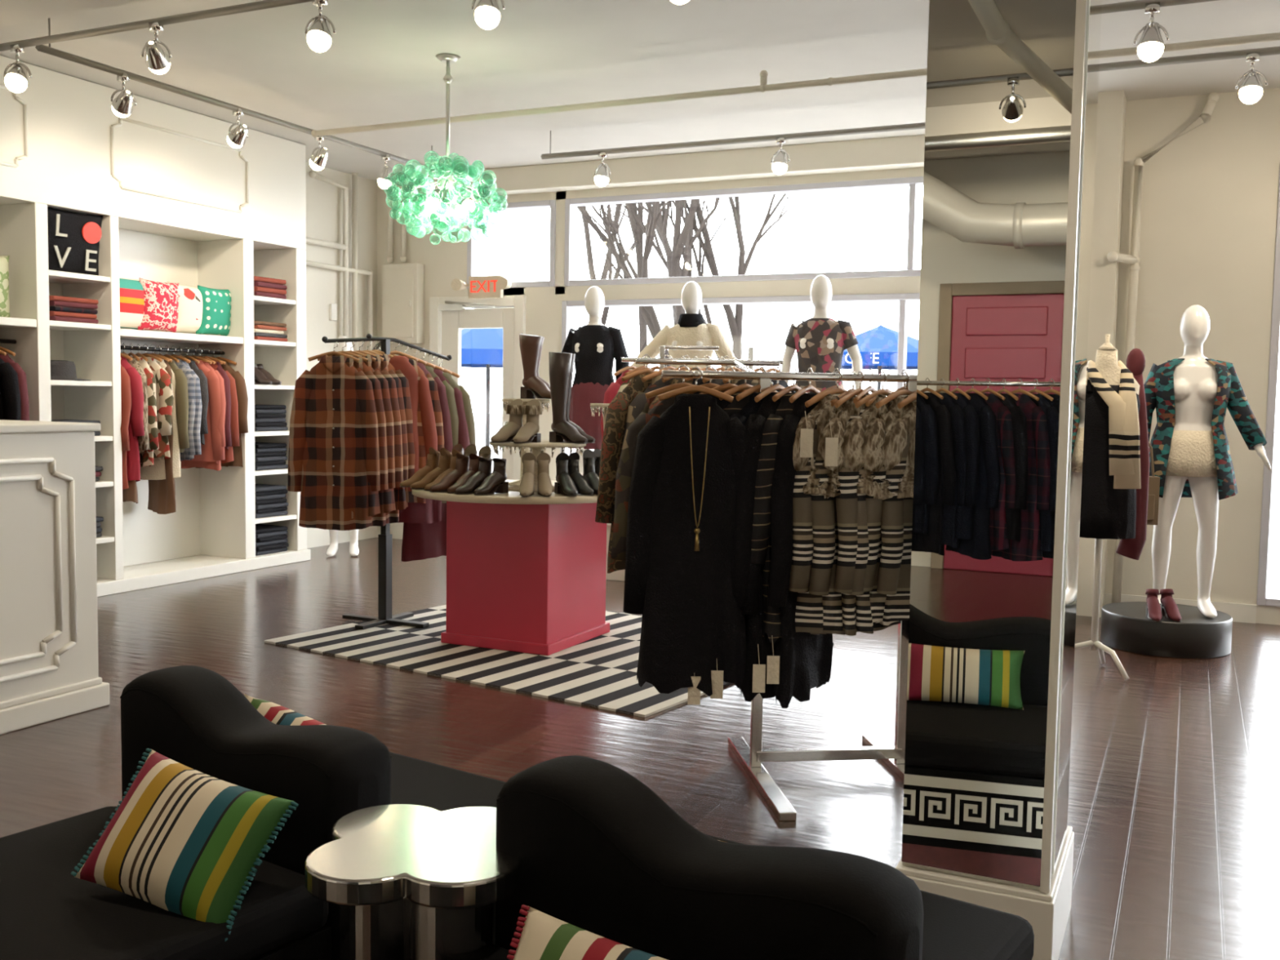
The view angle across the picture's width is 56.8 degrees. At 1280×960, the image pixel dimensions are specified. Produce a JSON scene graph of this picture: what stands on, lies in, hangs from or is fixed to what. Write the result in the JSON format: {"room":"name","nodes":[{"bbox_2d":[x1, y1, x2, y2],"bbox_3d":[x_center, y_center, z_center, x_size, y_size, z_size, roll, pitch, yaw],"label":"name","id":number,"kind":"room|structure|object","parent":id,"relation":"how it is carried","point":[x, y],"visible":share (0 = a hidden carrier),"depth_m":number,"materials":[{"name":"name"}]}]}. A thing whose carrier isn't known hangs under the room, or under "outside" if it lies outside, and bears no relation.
{"room":"clothing store","nodes":[
{"label":"clothing store","id":0,"kind":"room"},
{"bbox_2d":[0,0,151,26],"bbox_3d":[-2.016,-2.315,4.975,6.250,0.160,0.950,3,4,25],"label":"ceiling beam","id":1,"kind":"structure","parent":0,"point":[11,11],"depth_m":5.78,"materials":[{"name":"white paint"}]},
{"bbox_2d":[306,162,377,548],"bbox_3d":[-5.503,-0.764,5.295,0.200,3.410,14.000,3,4,25],"label":"wall","id":2,"kind":"structure","parent":0,"point":[324,201],"depth_m":10.78,"materials":[{"name":"beige paint"}]},
{"bbox_2d":[306,170,406,351],"bbox_3d":[-2.664,-1.589,10.573,0.342,2.475,1.505,3,4,25],"label":"conduit pipes","id":3,"kind":"object","parent":2,"relation":"attached to","point":[344,246],"visible":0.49,"depth_m":10.90,"materials":[{"name":"beige metal"}]},
{"bbox_2d":[471,0,505,29],"bbox_3d":[-0.653,-2.061,5.071,0.139,0.258,0.123,3,4,25],"label":"track light","id":4,"kind":"object","parent":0,"point":[487,13],"depth_m":5.03,"materials":[{"name":"white glass"}]},
{"bbox_2d":[0,537,1279,959],"bbox_3d":[-0.776,1.217,3.205,10.800,0.100,14.000,3,4,25],"label":"floor","id":5,"kind":"structure","parent":0,"point":[1174,805],"depth_m":4.87,"materials":[{"name":"brown wood"}]},
{"bbox_2d":[0,419,109,734],"bbox_3d":[-3.123,0.427,4.294,0.640,1.250,2.330,3,4,25],"label":"counter","id":6,"kind":"object","parent":5,"relation":"on","point":[49,666],"depth_m":4.95,"materials":[{"name":"white paint"}]},
{"bbox_2d":[0,55,311,596],"bbox_3d":[-3.914,-0.913,7.827,0.510,3.405,4.540,3,4,25],"label":"built-in shelving unit","id":7,"kind":"object","parent":5,"relation":"on","point":[177,203],"visible":0.71,"depth_m":8.48,"materials":[{"name":"white paint"}]},
{"bbox_2d":[0,255,9,317],"bbox_3d":[-4.079,-1.198,7.311,0.150,0.420,0.420,3,4,25],"label":"pillow","id":8,"kind":"object","parent":7,"relation":"on","point":[4,260],"visible":0.94,"depth_m":7.41,"materials":[{"name":"fabric"}]},
{"bbox_2d":[0,346,29,420],"bbox_3d":[-4.271,-0.495,7.044,0.511,0.782,1.099,3,4,25],"label":"sweater","id":9,"kind":"object","parent":7,"relation":"hanging from","point":[14,397],"visible":0.59,"depth_m":7.36,"materials":[{"name":"red fabric"}]},
{"bbox_2d":[49,360,90,381],"bbox_3d":[-3.864,-0.729,7.870,0.413,0.132,0.372,3,4,25],"label":"hat","id":10,"kind":"object","parent":7,"relation":"on","point":[60,370],"visible":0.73,"depth_m":7.79,"materials":[{"name":"grey fabric"}]},
{"bbox_2d":[47,206,102,275],"bbox_3d":[-3.733,-1.551,7.779,0.167,0.437,0.461,3,4,27],"label":"sign","id":11,"kind":"object","parent":7,"relation":"on","point":[73,238],"visible":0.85,"depth_m":7.74,"materials":[{"name":"black fabric"}]},
{"bbox_2d":[119,277,144,330],"bbox_3d":[-3.614,-1.241,8.307,0.154,0.369,0.360,2,4,21],"label":"pillow","id":12,"kind":"object","parent":7,"relation":"on","point":[131,291],"visible":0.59,"depth_m":8.28,"materials":[{"name":"multicoloured fabric"}]},
{"bbox_2d":[137,278,178,332],"bbox_3d":[-3.477,-1.256,8.552,0.154,0.369,0.380,3,4,22],"label":"pillow","id":13,"kind":"object","parent":7,"relation":"on","point":[161,307],"visible":0.91,"depth_m":8.49,"materials":[{"name":"fabric"}]},
{"bbox_2d":[165,281,202,334],"bbox_3d":[-3.381,-1.272,8.805,0.154,0.369,0.380,3,4,22],"label":"pillow","id":14,"kind":"object","parent":7,"relation":"on","point":[190,298],"visible":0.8,"depth_m":8.76,"materials":[{"name":"white fabric"}]},
{"bbox_2d":[195,284,231,336],"bbox_3d":[-3.253,-1.285,9.031,0.154,0.369,0.360,2,4,21],"label":"pillow","id":15,"kind":"object","parent":7,"relation":"on","point":[216,303],"visible":0.9,"depth_m":8.97,"materials":[{"name":"green fabric"}]},
{"bbox_2d":[254,484,288,518],"bbox_3d":[-3.102,0.168,9.610,0.339,0.244,0.372,3,4,25],"label":"jeans","id":16,"kind":"object","parent":7,"relation":"on","point":[270,500],"visible":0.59,"depth_m":9.54,"materials":[{"name":"fabric"}]},
{"bbox_2d":[254,442,288,471],"bbox_3d":[-3.096,-0.194,9.577,0.341,0.209,0.378,3,4,25],"label":"jeans","id":17,"kind":"object","parent":7,"relation":"on","point":[268,455],"visible":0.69,"depth_m":9.50,"materials":[{"name":"fabric"}]},
{"bbox_2d":[254,404,288,431],"bbox_3d":[-3.088,-0.503,9.559,0.337,0.209,0.365,3,4,25],"label":"jeans","id":18,"kind":"object","parent":7,"relation":"on","point":[267,417],"visible":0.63,"depth_m":9.48,"materials":[{"name":"fabric"}]},
{"bbox_2d":[255,524,288,555],"bbox_3d":[-3.107,0.485,9.625,0.334,0.209,0.372,3,4,25],"label":"jeans","id":19,"kind":"object","parent":7,"relation":"on","point":[269,539],"visible":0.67,"depth_m":9.56,"materials":[{"name":"fabric"}]},
{"bbox_2d":[325,335,359,556],"bbox_3d":[-2.549,-0.295,10.181,0.668,1.879,0.348,0,4,-9],"label":"mannequin","id":20,"kind":"object","parent":5,"relation":"on","point":[332,548],"visible":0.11,"depth_m":10.18},
{"bbox_2d":[304,804,522,959],"bbox_3d":[-0.397,0.949,2.175,0.378,0.590,0.378,1,4,2],"label":"side table","id":21,"kind":"object","parent":5,"relation":"on","point":[407,882],"visible":0.84,"depth_m":2.04,"materials":[{"name":"silver metal"}]},
{"bbox_2d":[0,665,1034,959],"bbox_3d":[-0.442,0.864,2.266,1.990,0.747,1.350,4,5,35],"label":"sofa","id":22,"kind":"object","parent":5,"relation":"on","point":[602,853],"visible":0.81,"depth_m":2.11,"materials":[{"name":"black fabric"}]},
{"bbox_2d":[71,748,298,941],"bbox_3d":[-0.880,0.695,2.286,0.411,0.271,0.188,2,4,21],"label":"striped throw pillow","id":23,"kind":"object","parent":22,"relation":"on","point":[183,840],"visible":0.99,"depth_m":2.24,"materials":[{"name":"fabric"}]},
{"bbox_2d":[244,693,326,725],"bbox_3d":[-0.813,0.675,2.848,0.368,0.302,0.153,4,5,33],"label":"striped throw pillow","id":24,"kind":"object","parent":22,"relation":"on","point":[277,714],"visible":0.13,"depth_m":2.81,"materials":[{"name":"fabric"}]},
{"bbox_2d":[506,904,667,959],"bbox_3d":[-0.031,0.789,1.690,0.453,0.224,0.190,3,4,26],"label":"striped throw pillow","id":25,"kind":"object","parent":22,"relation":"on","point":[544,936],"visible":1,"depth_m":1.76,"materials":[{"name":"fabric"}]},
{"bbox_2d":[389,751,1034,959],"bbox_3d":[-0.203,0.837,2.610,1.990,0.100,0.512,4,5,35],"label":"seat cushion","id":26,"kind":"object","parent":22,"relation":"on","point":[953,929],"depth_m":2.27,"materials":[{"name":"black fabric"}]},
{"bbox_2d":[264,604,834,717],"bbox_3d":[-0.493,0.920,6.707,2.560,0.011,1.950,4,5,34],"label":"striped rug","id":27,"kind":"object","parent":5,"relation":"on","point":[600,672],"visible":0.5,"depth_m":6.21,"materials":[{"name":"fabric"}]},
{"bbox_2d":[321,333,452,629],"bbox_3d":[-1.527,-0.005,7.165,0.586,1.735,0.807,1,4,6],"label":"clothes rack","id":28,"kind":"object","parent":27,"relation":"on","point":[384,538],"visible":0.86,"depth_m":7.13,"materials":[{"name":"black metal"}]},
{"bbox_2d":[287,340,414,530],"bbox_3d":[-1.648,-0.275,6.935,0.781,1.112,0.273,-2,5,-40],"label":"shirts","id":29,"kind":"object","parent":28,"relation":"hanging from","point":[351,449],"visible":1,"depth_m":6.81,"materials":[{"name":"brown fabric"}]},
{"bbox_2d":[372,341,475,561],"bbox_3d":[-1.465,-0.182,7.392,0.929,1.354,0.514,-2,5,-33],"label":"jackets","id":30,"kind":"object","parent":28,"relation":"hanging from","point":[442,415],"visible":0.32,"depth_m":7.30,"materials":[{"name":"orange fabric"}]},
{"bbox_2d":[411,480,609,655],"bbox_3d":[-0.662,0.472,6.810,1.280,0.860,1.280,3,4,25],"label":"display table","id":31,"kind":"object","parent":27,"relation":"on","point":[526,575],"visible":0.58,"depth_m":6.48,"materials":[{"name":"red paint"}]},
{"bbox_2d":[400,447,452,487],"bbox_3d":[-1.198,-0.071,6.681,0.283,0.224,0.176,-3,6,-44],"label":"ankle boots","id":32,"kind":"object","parent":31,"relation":"on","point":[433,458],"visible":0.36,"depth_m":6.71,"materials":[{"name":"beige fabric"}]},
{"bbox_2d":[409,448,462,490],"bbox_3d":[-1.113,-0.060,6.536,0.283,0.224,0.176,-2,5,-38],"label":"ankle boots","id":33,"kind":"object","parent":31,"relation":"on","point":[447,460],"visible":0.64,"depth_m":6.53,"materials":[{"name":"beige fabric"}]},
{"bbox_2d":[429,453,482,493],"bbox_3d":[-0.984,-0.040,6.398,0.176,0.207,0.283,4,5,40],"label":"ankle boots","id":34,"kind":"object","parent":31,"relation":"on","point":[458,477],"visible":0.73,"depth_m":6.40,"materials":[{"name":"brown leather"}]},
{"bbox_2d":[454,457,508,495],"bbox_3d":[-0.840,-0.023,6.305,0.176,0.191,0.283,4,5,34],"label":"ankle boots","id":35,"kind":"object","parent":31,"relation":"on","point":[483,482],"visible":1,"depth_m":6.31,"materials":[{"name":"black leather"}]},
{"bbox_2d":[502,398,550,485],"bbox_3d":[-0.671,-0.222,6.942,0.280,0.507,0.280,3,4,25],"label":"display riser","id":36,"kind":"object","parent":31,"relation":"on","point":[505,401],"visible":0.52,"depth_m":6.90,"materials":[{"name":"beige wood"}]},
{"bbox_2d":[519,333,551,399],"bbox_3d":[-0.578,-0.661,6.895,0.323,0.379,0.180,4,5,38],"label":"boots","id":37,"kind":"object","parent":36,"relation":"on","point":[531,345],"visible":0.83,"depth_m":6.87,"materials":[{"name":"brown leather"}]},
{"bbox_2d":[519,452,552,497],"bbox_3d":[-0.549,-0.031,6.253,0.176,0.224,0.283,1,4,-6],"label":"ankle boots","id":38,"kind":"object","parent":31,"relation":"on","point":[544,488],"visible":1,"depth_m":6.27,"materials":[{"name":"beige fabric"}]},
{"bbox_2d":[489,440,586,492],"bbox_3d":[-0.573,-0.080,6.651,0.540,0.267,0.540,3,4,25],"label":"display riser","id":39,"kind":"object","parent":31,"relation":"on","point":[536,448],"visible":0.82,"depth_m":6.50,"materials":[{"name":"beige wood"}]},
{"bbox_2d":[489,399,542,443],"bbox_3d":[-0.677,-0.324,6.493,0.197,0.240,0.308,3,4,23],"label":"boots","id":40,"kind":"object","parent":39,"relation":"on","point":[514,431],"visible":1,"depth_m":6.51,"materials":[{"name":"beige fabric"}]},
{"bbox_2d":[548,351,595,444],"bbox_3d":[-0.380,-0.459,6.587,0.320,0.504,0.184,4,5,38],"label":"boots","id":41,"kind":"object","parent":39,"relation":"on","point":[561,364],"visible":1,"depth_m":6.56,"materials":[{"name":"black leather"}]},
{"bbox_2d":[554,452,594,496],"bbox_3d":[-0.356,-0.034,6.339,0.176,0.224,0.283,-1,5,-29],"label":"ankle boots","id":42,"kind":"object","parent":31,"relation":"on","point":[571,482],"visible":1,"depth_m":6.34,"materials":[{"name":"black leather"}]},
{"bbox_2d":[582,448,600,494],"bbox_3d":[-0.210,-0.045,6.421,0.176,0.238,0.283,-2,5,-34],"label":"ankle boots","id":43,"kind":"object","parent":31,"relation":"on","point":[591,460],"visible":0.49,"depth_m":6.42,"materials":[{"name":"black leather"}]},
{"bbox_2d":[605,523,625,581],"bbox_3d":[0.946,0.548,9.158,4.400,0.460,1.260,3,4,25],"label":"display platform","id":44,"kind":"object","parent":5,"relation":"on","point":[619,575],"visible":0.02,"depth_m":9.04,"materials":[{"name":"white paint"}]},
{"bbox_2d":[561,286,629,475],"bbox_3d":[-0.401,-0.658,9.646,0.630,1.826,0.338,2,4,19],"label":"mannequin","id":45,"kind":"object","parent":44,"relation":"on","point":[595,345],"visible":0.59,"depth_m":9.52},
{"bbox_2d":[628,280,735,371],"bbox_3d":[0.325,-0.628,9.259,0.850,1.844,0.426,2,4,16],"label":"mannequin","id":46,"kind":"object","parent":44,"relation":"on","point":[691,329],"visible":0.23,"depth_m":9.16},
{"bbox_2d":[781,275,862,393],"bbox_3d":[1.353,-0.590,8.827,0.638,1.862,0.343,2,4,21],"label":"mannequin","id":47,"kind":"object","parent":44,"relation":"on","point":[820,342],"visible":0.45,"depth_m":8.72},
{"bbox_2d":[622,345,782,369],"bbox_3d":[0.375,0.029,7.403,1.000,1.722,0.600,1,4,0],"label":"clothes rack","id":48,"kind":"object","parent":5,"relation":"on","point":[662,348],"visible":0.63,"depth_m":7.34,"materials":[{"name":"silver metal"}]},
{"bbox_2d":[600,355,795,441],"bbox_3d":[0.392,-0.173,7.400,1.287,1.189,0.488,1,4,-3],"label":"hangers","id":49,"kind":"object","parent":48,"relation":"hanging from","point":[618,385],"visible":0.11,"depth_m":7.29,"materials":[{"name":"brown wood"}]},
{"bbox_2d":[635,359,917,821],"bbox_3d":[0.508,0.298,4.662,1.131,1.571,1.832,-2,5,-40],"label":"clothes rack","id":50,"kind":"object","parent":5,"relation":"on","point":[751,758],"visible":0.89,"depth_m":4.43,"materials":[{"name":"white metal"}]},
{"bbox_2d":[595,354,758,573],"bbox_3d":[0.242,-0.074,5.367,0.871,0.982,0.418,1,4,0],"label":"dress","id":51,"kind":"object","parent":50,"relation":"on","point":[627,405],"visible":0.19,"depth_m":5.21,"materials":[{"name":"brown fabric"}]},
{"bbox_2d":[622,366,760,696],"bbox_3d":[0.189,0.175,4.192,0.490,1.146,0.235,0,4,-7],"label":"dress","id":52,"kind":"object","parent":50,"relation":"hanging from","point":[688,460],"visible":0.98,"depth_m":4.13,"materials":[{"name":"black fabric"}]},
{"bbox_2d":[610,364,832,708],"bbox_3d":[0.389,0.199,4.312,0.966,1.226,0.391,-1,4,-23],"label":"dress","id":53,"kind":"object","parent":50,"relation":"hanging from","point":[771,418],"visible":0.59,"depth_m":4.22,"materials":[{"name":"black fabric"}]},
{"bbox_2d":[687,411,838,704],"bbox_3d":[0.427,0.272,4.163,0.514,1.031,0.063,0,4,-7],"label":"price tags","id":54,"kind":"object","parent":50,"relation":"hanging from","point":[806,434],"visible":1,"depth_m":4.14,"materials":[{"name":"beige paper"}]},
{"bbox_2d":[788,368,916,635],"bbox_3d":[0.880,0.078,4.413,0.349,0.982,0.823,5,6,45],"label":"dress","id":55,"kind":"object","parent":50,"relation":"hanging from","point":[851,572],"visible":0.58,"depth_m":4.22,"materials":[{"name":"brown fabric"}]},
{"bbox_2d":[792,370,916,499],"bbox_3d":[0.891,-0.171,4.369,0.790,0.460,0.387,0,4,-9],"label":"hanging tops","id":56,"kind":"object","parent":50,"relation":"hanging from","point":[860,446],"visible":0.61,"depth_m":4.22,"materials":[{"name":"brown fabric"}]},
{"bbox_2d":[894,826,1074,959],"bbox_3d":[0.941,-0.501,3.018,0.385,3.408,0.530,3,4,25],"label":"column base","id":57,"kind":"object","parent":5,"relation":"on","point":[1048,913],"visible":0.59,"depth_m":2.88,"materials":[{"name":"white paint"}]},
{"bbox_2d":[901,0,1075,886],"bbox_3d":[0.834,-0.611,2.792,0.332,3.156,0.014,3,4,25],"label":"mirror","id":58,"kind":"object","parent":57,"relation":"attached to","point":[1000,73],"visible":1,"depth_m":2.82,"materials":[{"name":"silver glass"}]},
{"bbox_2d":[1040,0,1087,893],"bbox_3d":[0.994,-0.598,2.719,0.021,3.166,0.025,3,4,25],"label":"frame","id":59,"kind":"object","parent":57,"relation":"attached to","point":[1081,5],"visible":1,"depth_m":2.74,"materials":[{"name":"white paint"}]},
{"bbox_2d":[1051,0,1102,874],"bbox_3d":[1.107,-0.617,2.944,0.008,3.156,0.330,3,4,25],"label":"column","id":60,"kind":"structure","parent":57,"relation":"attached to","point":[1094,7],"depth_m":2.93,"materials":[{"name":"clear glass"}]},
{"bbox_2d":[1075,333,1141,679],"bbox_3d":[2.361,0.125,6.156,0.397,1.753,0.397,2,4,12],"label":"dress form","id":61,"kind":"object","parent":5,"relation":"on","point":[1111,476],"visible":0.8,"depth_m":6.01,"materials":[{"name":"black fabric"}]},
{"bbox_2d":[1115,348,1150,559],"bbox_3d":[2.607,-0.134,6.236,0.148,1.115,0.083,3,4,25],"label":"scarf","id":62,"kind":"object","parent":61,"relation":"attached to","point":[1132,548],"visible":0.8,"depth_m":6.20,"materials":[{"name":"red fabric"}]},
{"bbox_2d":[1100,601,1232,658],"bbox_3d":[3.065,0.869,6.914,0.700,0.200,0.700,3,4,25],"label":"plinth","id":63,"kind":"object","parent":5,"relation":"on","point":[1125,626],"visible":0.95,"depth_m":6.64,"materials":[{"name":"black paint"}]},
{"bbox_2d":[1145,588,1182,622],"bbox_3d":[2.948,0.701,6.677,0.176,0.164,0.261,1,4,8],"label":"ankle boots","id":64,"kind":"object","parent":63,"relation":"on","point":[1155,611],"visible":1,"depth_m":6.67,"materials":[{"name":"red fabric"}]},
{"bbox_2d":[1143,304,1271,617],"bbox_3d":[3.206,-0.115,6.822,0.722,1.773,0.358,2,4,16],"label":"mannequin","id":65,"kind":"object","parent":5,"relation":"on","point":[1191,393],"visible":0.93,"depth_m":6.74},
{"bbox_2d":[1146,442,1159,524],"bbox_3d":[2.818,-0.021,6.689,0.210,0.539,0.105,2,4,14],"label":"handbag","id":66,"kind":"object","parent":65,"relation":"hanging from","point":[1154,481],"visible":0.29,"depth_m":6.64,"materials":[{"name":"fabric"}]},
{"bbox_2d":[0,0,1279,181],"bbox_3d":[-0.719,-2.309,2.958,10.800,0.150,14.000,3,4,25],"label":"ceiling","id":67,"kind":"structure","parent":0,"point":[380,65],"depth_m":7.21,"materials":[{"name":"paint"}]},
{"bbox_2d":[0,0,312,51],"bbox_3d":[-0.357,-2.260,4.926,8.200,0.210,0.040,3,4,25],"label":"track rail","id":68,"kind":"object","parent":67,"relation":"attached to","point":[265,4],"visible":1,"depth_m":5.87,"materials":[{"name":"grey metal"}]},
{"bbox_2d":[3,44,31,93],"bbox_3d":[-3.324,-2.192,6.316,0.132,0.255,0.136,3,4,25],"label":"track light","id":69,"kind":"object","parent":68,"relation":"attached to","point":[16,80],"depth_m":6.29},
{"bbox_2d":[141,21,171,74],"bbox_3d":[-2.409,-2.153,5.895,0.135,0.244,0.159,3,4,25],"label":"track light","id":70,"kind":"object","parent":68,"relation":"attached to","point":[157,60],"depth_m":5.88,"materials":[{"name":"silver metal"}]},
{"bbox_2d":[304,0,335,52],"bbox_3d":[-1.477,-2.101,5.455,0.140,0.257,0.125,3,4,25],"label":"track light","id":71,"kind":"object","parent":68,"relation":"attached to","point":[319,38],"depth_m":5.43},
{"bbox_2d":[35,17,439,173],"bbox_3d":[-2.442,-2.509,8.011,0.040,0.210,3.700,3,4,25],"label":"track rail","id":72,"kind":"object","parent":67,"relation":"attached to","point":[48,50],"visible":0.85,"depth_m":7.41,"materials":[{"name":"grey metal"}]},
{"bbox_2d":[110,72,136,117],"bbox_3d":[-2.993,-2.229,6.860,0.161,0.245,0.137,3,4,25],"label":"track light","id":73,"kind":"object","parent":72,"relation":"attached to","point":[122,105],"depth_m":6.83,"materials":[{"name":"silver metal"}]},
{"bbox_2d":[382,53,507,244],"bbox_3d":[-1.159,-1.968,7.107,0.728,1.120,0.726,1,4,-5],"label":"chandelier","id":74,"kind":"object","parent":67,"relation":"hanging from","point":[447,180],"visible":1,"depth_m":7.06,"materials":[{"name":"green glass"}]},
{"bbox_2d":[540,122,925,159],"bbox_3d":[0.906,-2.474,8.270,3.650,0.210,0.040,3,4,25],"label":"track rail","id":75,"kind":"object","parent":67,"relation":"attached to","point":[922,125],"visible":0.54,"depth_m":8.36,"materials":[{"name":"white metal"}]},
{"bbox_2d":[311,32,1279,137],"bbox_3d":[0.967,-2.302,6.759,7.198,0.130,0.050,3,4,25],"label":"pipe","id":76,"kind":"object","parent":67,"relation":"attached to","point":[763,87],"visible":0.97,"depth_m":6.92,"materials":[{"name":"beige metal"}]},
{"bbox_2d":[1101,0,1218,13],"bbox_3d":[2.937,-2.203,5.012,2.300,0.230,0.040,3,4,25],"label":"track rail","id":77,"kind":"object","parent":67,"relation":"attached to","point":[1140,4],"visible":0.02,"depth_m":5.33,"materials":[{"name":"grey metal"}]},
{"bbox_2d":[1133,1,1168,62],"bbox_3d":[2.297,-2.010,5.318,0.148,0.259,0.115,3,4,25],"label":"track light","id":78,"kind":"object","parent":77,"relation":"attached to","point":[1150,46],"depth_m":5.29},
{"bbox_2d":[1098,46,1279,71],"bbox_3d":[3.542,-2.251,5.832,2.500,0.230,0.040,3,4,25],"label":"track rail","id":79,"kind":"object","parent":67,"relation":"attached to","point":[1274,50],"visible":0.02,"depth_m":6.15,"materials":[{"name":"grey metal"}]},
{"bbox_2d":[1235,51,1267,104],"bbox_3d":[3.119,-2.047,6.037,0.147,0.258,0.123,3,4,25],"label":"track light","id":80,"kind":"object","parent":79,"relation":"attached to","point":[1251,91],"depth_m":6.01,"materials":[{"name":"silver metal"}]},
{"bbox_2d":[377,167,924,539],"bbox_3d":[0.398,-1.007,10.120,6.400,3.410,0.150,3,4,25],"label":"wall","id":81,"kind":"structure","parent":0,"point":[444,262],"depth_m":10.57,"materials":[{"name":"beige paint"}]},
{"bbox_2d":[382,262,424,343],"bbox_3d":[-2.238,-1.658,11.149,0.400,0.740,0.145,3,4,25],"label":"electrical panel","id":82,"kind":"object","parent":81,"relation":"attached to","point":[402,284],"visible":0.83,"depth_m":11.08,"materials":[{"name":"beige paint"}]},
{"bbox_2d":[429,294,525,479],"bbox_3d":[-1.515,-0.539,10.945,1.020,2.300,0.232,3,4,25],"label":"door","id":83,"kind":"structure","parent":81,"relation":"in","point":[437,304],"depth_m":10.77,"materials":[{"name":"white paint"}]},
{"bbox_2d":[441,307,514,479],"bbox_3d":[-1.498,-0.492,10.985,0.800,2.180,0.050,3,4,25],"label":"door leaf","id":84,"kind":"structure","parent":83,"relation":"attached to","point":[452,322],"depth_m":10.86,"materials":[{"name":"white paint"}]},
{"bbox_2d":[451,275,511,298],"bbox_3d":[-1.368,-1.728,10.637,0.590,0.200,0.290,3,4,25],"label":"exit sign","id":85,"kind":"object","parent":81,"relation":"attached to","point":[479,286],"visible":1,"depth_m":10.58,"materials":[{"name":"beige plastic"}]},
{"bbox_2d":[466,200,555,288],"bbox_3d":[-1.149,-2.123,10.736,0.920,0.760,0.120,3,4,25],"label":"window","id":86,"kind":"structure","parent":81,"relation":"in","point":[472,245],"depth_m":10.64,"materials":[{"name":"grey paint"}]},
{"bbox_2d":[450,134,924,198],"bbox_3d":[0.807,-2.572,9.648,5.500,0.210,0.180,3,4,25],"label":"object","id":87,"kind":"structure","parent":81,"relation":"attached to","point":[899,152],"depth_m":9.68,"materials":[{"name":"beige paint"}]},
{"bbox_2d":[560,293,919,455],"bbox_3d":[1.274,-0.598,9.696,4.320,1.800,0.120,3,4,25],"label":"window","id":88,"kind":"structure","parent":81,"relation":"in","point":[567,306],"depth_m":9.66,"materials":[{"name":"grey paint"}]},
{"bbox_2d":[564,176,923,286],"bbox_3d":[1.306,-2.003,9.594,4.300,0.760,0.120,3,4,25],"label":"window","id":89,"kind":"structure","parent":81,"relation":"in","point":[571,205],"depth_m":9.73,"materials":[{"name":"grey paint"}]},
{"bbox_2d":[1075,88,1279,625],"bbox_3d":[4.884,-0.752,7.509,3.950,3.410,1.200,3,4,25],"label":"wall","id":90,"kind":"structure","parent":0,"point":[1210,196],"depth_m":7.70,"materials":[{"name":"beige paint"}]},
{"bbox_2d":[1106,92,1218,603],"bbox_3d":[3.326,-0.789,7.748,0.665,3.390,0.254,1,4,0],"label":"drain pipe","id":91,"kind":"object","parent":90,"relation":"attached to","point":[1133,260],"visible":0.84,"depth_m":7.76,"materials":[{"name":"beige metal"}]},
{"bbox_2d":[1103,592,1256,623],"bbox_3d":[3.581,0.850,7.877,0.920,0.120,0.020,3,4,25],"label":"baseboard","id":92,"kind":"structure","parent":90,"relation":"attached to","point":[1239,612],"depth_m":7.75,"materials":[{"name":"white paint"}]},
{"bbox_2d":[1256,167,1279,606],"bbox_3d":[5.075,-0.553,7.144,2.280,2.830,0.120,3,4,25],"label":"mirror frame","id":93,"kind":"structure","parent":90,"relation":"in","point":[1262,599],"depth_m":7.58,"materials":[{"name":"grey paint"}]},
{"label":"outside","id":94,"kind":"structure","parent":0,"visible":0},
{"bbox_2d":[473,413,1279,596],"bbox_3d":[18.952,-1.007,40.610,120.000,0.150,70.400,3,4,25],"label":"pavement","id":95,"kind":"structure","parent":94,"point":[1273,584],"depth_m":20.09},
{"bbox_2d":[461,328,502,446],"bbox_3d":[-2.165,-0.998,16.642,2.169,2.500,2.152,-3,5,-42],"label":"patio umbrella","id":96,"kind":"object","parent":95,"relation":"on","point":[481,348],"visible":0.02,"depth_m":15.80,"materials":[{"name":"blue fabric"}]},
{"bbox_2d":[581,202,662,325],"bbox_3d":[-0.573,-3.934,18.481,3.241,8.164,3.422,-1,4,-22],"label":"street tree","id":97,"kind":"object","parent":95,"relation":"on","point":[607,268],"visible":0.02,"depth_m":18.95,"materials":[{"name":"brown plant"}]},
{"bbox_2d":[625,202,647,353],"bbox_3d":[-0.357,-4.423,16.517,2.633,9.410,1.828,3,5,30],"label":"street tree","id":98,"kind":"object","parent":95,"relation":"on","point":[637,231],"visible":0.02,"depth_m":16.37,"materials":[{"name":"brown plant"}]},
{"bbox_2d":[576,197,720,367],"bbox_3d":[0.380,-2.239,14.213,2.500,5.406,2.537,3,4,25],"label":"street tree","id":99,"kind":"object","parent":95,"relation":"on","point":[659,215],"visible":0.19,"depth_m":13.94,"materials":[{"name":"brown plant"}]},
{"bbox_2d":[609,192,803,371],"bbox_3d":[0.789,-2.579,15.547,3.305,5.916,1.694,2,4,9],"label":"street tree","id":100,"kind":"object","parent":95,"relation":"on","point":[735,322],"visible":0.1,"depth_m":15.58,"materials":[{"name":"brown plant"}]},
{"bbox_2d":[840,324,918,390],"bbox_3d":[3.929,-1.210,19.634,2.343,2.700,2.324,-3,5,-42],"label":"patio umbrella","id":101,"kind":"object","parent":95,"relation":"on","point":[877,347],"visible":0.5,"depth_m":18.69,"materials":[{"name":"blue fabric"}]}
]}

